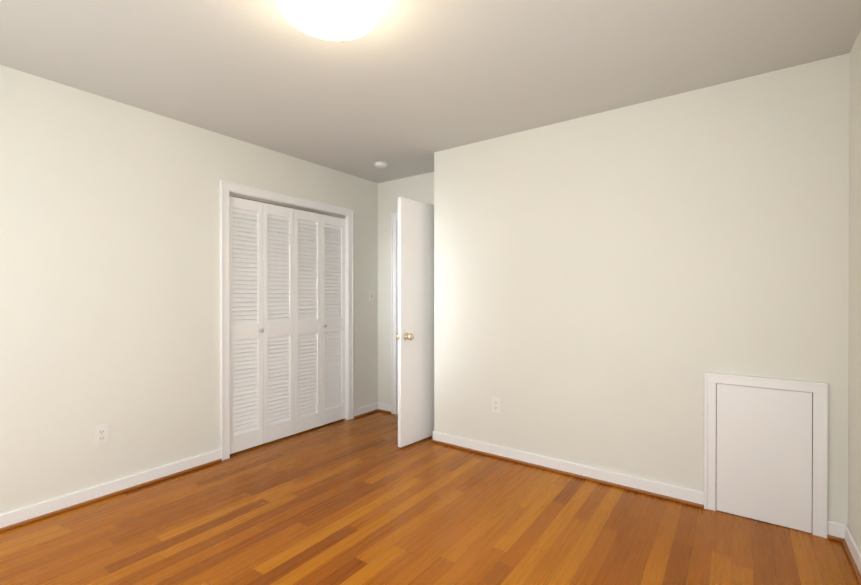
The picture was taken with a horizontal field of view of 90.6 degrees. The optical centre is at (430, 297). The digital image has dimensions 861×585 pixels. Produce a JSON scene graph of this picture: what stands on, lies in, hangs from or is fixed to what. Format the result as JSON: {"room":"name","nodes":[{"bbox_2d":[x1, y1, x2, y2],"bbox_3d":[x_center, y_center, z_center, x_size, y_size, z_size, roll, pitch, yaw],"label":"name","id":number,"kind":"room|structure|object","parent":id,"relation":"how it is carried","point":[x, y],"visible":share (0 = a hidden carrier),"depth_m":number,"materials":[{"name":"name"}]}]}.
{"room":"empty bedroom","nodes":[
{"label":"empty bedroom","id":0,"kind":"room"},
{"bbox_2d":[0,65,377,513],"bbox_3d":[-1.417,-0.002,3.503,0.120,2.440,5.640,0,0,36],"label":"wall","id":1,"kind":"structure","parent":0,"point":[110,262],"depth_m":2.64,"materials":[{"name":"paint"}]},
{"bbox_2d":[94,424,108,445],"bbox_3d":[-1.996,0.834,2.587,0.008,0.115,0.070,0,0,36],"label":"electrical outlet","id":2,"kind":"object","parent":1,"relation":"attached to","point":[101,434],"visible":1,"depth_m":2.58,"materials":[{"name":"beige plastic"}]},
{"bbox_2d":[0,449,221,531],"bbox_3d":[-2.237,1.179,2.237,0.027,0.088,2.318,0,0,36],"label":"baseboard","id":3,"kind":"structure","parent":1,"relation":"attached to","point":[28,514],"depth_m":2.57,"materials":[{"name":"white paint"}]},
{"bbox_2d":[229,196,344,453],"bbox_3d":[-1.196,0.212,3.743,0.064,1.982,1.203,0,0,36],"label":"bifold closet doors","id":4,"kind":"structure","parent":1,"relation":"in","point":[287,311],"depth_m":3.67,"materials":[{"name":"white paint"}]},
{"bbox_2d":[220,180,353,460],"bbox_3d":[-1.219,0.171,3.760,0.143,2.092,1.349,0,0,36],"label":"trim","id":5,"kind":"structure","parent":1,"relation":"attached to","point":[226,187],"depth_m":3.33,"materials":[{"name":"white paint"}]},
{"bbox_2d":[229,192,345,217],"bbox_3d":[-1.212,-0.794,3.751,0.044,0.022,1.209,0,0,36],"label":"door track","id":6,"kind":"structure","parent":1,"relation":"attached to","point":[280,204],"depth_m":3.65,"materials":[{"name":"silver metal"}]},
{"bbox_2d":[354,402,383,417],"bbox_3d":[-0.667,1.170,4.430,0.027,0.088,0.379,0,0,36],"label":"baseboard","id":7,"kind":"structure","parent":1,"relation":"attached to","point":[377,406],"depth_m":4.45,"materials":[{"name":"white paint"}]},
{"bbox_2d":[369,290,373,300],"bbox_3d":[-0.616,-0.021,4.498,0.022,0.115,0.070,0,0,36],"label":"switch plate","id":8,"kind":"object","parent":1,"relation":"attached to","point":[371,295],"visible":1,"depth_m":4.50,"materials":[{"name":"beige plastic"}]},
{"bbox_2d":[378,172,433,404],"bbox_3d":[0.281,-0.004,4.054,2.000,2.440,0.120,0,0,36],"label":"wall","id":9,"kind":"structure","parent":0,"point":[419,188],"depth_m":4.51,"materials":[{"name":"paint"}]},
{"bbox_2d":[391,213,397,413],"bbox_3d":[-0.005,0.170,4.256,0.880,2.090,0.160,0,0,36],"label":"door frame","id":10,"kind":"structure","parent":9,"relation":"attached to","point":[394,312],"depth_m":4.43,"materials":[{"name":"white paint"}]},
{"bbox_2d":[396,197,433,446],"bbox_3d":[-0.005,0.200,3.716,0.171,2.010,0.776,0,0,41],"label":"entry door","id":11,"kind":"structure","parent":9,"relation":"in","point":[415,335],"depth_m":3.55,"materials":[{"name":"white paint"}]},
{"bbox_2d":[0,411,859,584],"bbox_3d":[-0.245,1.271,2.670,4.660,0.100,5.640,0,0,36],"label":"floor","id":12,"kind":"structure","parent":0,"point":[364,500],"depth_m":2.23,"materials":[{"name":"brown wood"}]},
{"bbox_2d":[0,0,860,182],"bbox_3d":[-0.245,-1.269,2.660,4.660,0.100,5.640,0,0,36],"label":"ceiling","id":13,"kind":"structure","parent":0,"point":[405,88],"depth_m":2.19,"materials":[{"name":"paint"}]},
{"bbox_2d":[275,0,381,42],"bbox_3d":[-0.394,-1.148,1.673,0.416,0.134,0.408,0,0,36],"label":"ceiling light","id":14,"kind":"object","parent":13,"relation":"attached to","point":[342,21],"visible":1,"depth_m":1.66,"materials":[{"name":"white glass"}]},
{"bbox_2d":[374,162,387,167],"bbox_3d":[-0.454,-1.207,3.898,0.124,0.033,0.124,0,0,36],"label":"smoke detector","id":15,"kind":"object","parent":13,"relation":"attached to","point":[381,164],"visible":1,"depth_m":3.86,"materials":[{"name":"beige plastic"}]},
{"bbox_2d":[434,53,849,524],"bbox_3d":[1.241,0.000,3.013,2.648,2.440,0.456,0,0,36],"label":"wall","id":16,"kind":"structure","parent":0,"point":[611,287],"depth_m":2.66,"materials":[{"name":"paint"}]},
{"bbox_2d":[492,397,499,412],"bbox_3d":[0.500,0.823,3.261,0.070,0.115,0.008,0,0,36],"label":"electrical outlet","id":17,"kind":"object","parent":16,"relation":"attached to","point":[496,404],"visible":1,"depth_m":3.26,"materials":[{"name":"beige plastic"}]},
{"bbox_2d":[431,431,703,507],"bbox_3d":[0.795,1.176,3.040,1.951,0.088,0.027,0,0,36],"label":"baseboard","id":18,"kind":"structure","parent":16,"relation":"attached to","point":[636,484],"depth_m":2.88,"materials":[{"name":"white paint"}]},
{"bbox_2d":[704,372,827,538],"bbox_3d":[1.802,0.829,2.319,0.526,0.788,0.023,0,0,36],"label":"access hatch","id":19,"kind":"object","parent":16,"relation":"attached to","point":[765,449],"visible":1,"depth_m":2.30,"materials":[{"name":"white paint"}]},
{"bbox_2d":[848,30,860,550],"bbox_3d":[1.047,0.009,0.572,0.120,2.440,3.740,0,0,36],"label":"wall","id":20,"kind":"structure","parent":0,"point":[854,435],"depth_m":2.02,"materials":[{"name":"paint"}]},
{"bbox_2d":[828,520,860,584],"bbox_3d":[1.013,1.184,0.674,0.050,0.088,3.620,0,0,36],"label":"baseboard","id":21,"kind":"structure","parent":20,"relation":"attached to","point":[839,532],"depth_m":2.05,"materials":[{"name":"white paint"}]}
]}

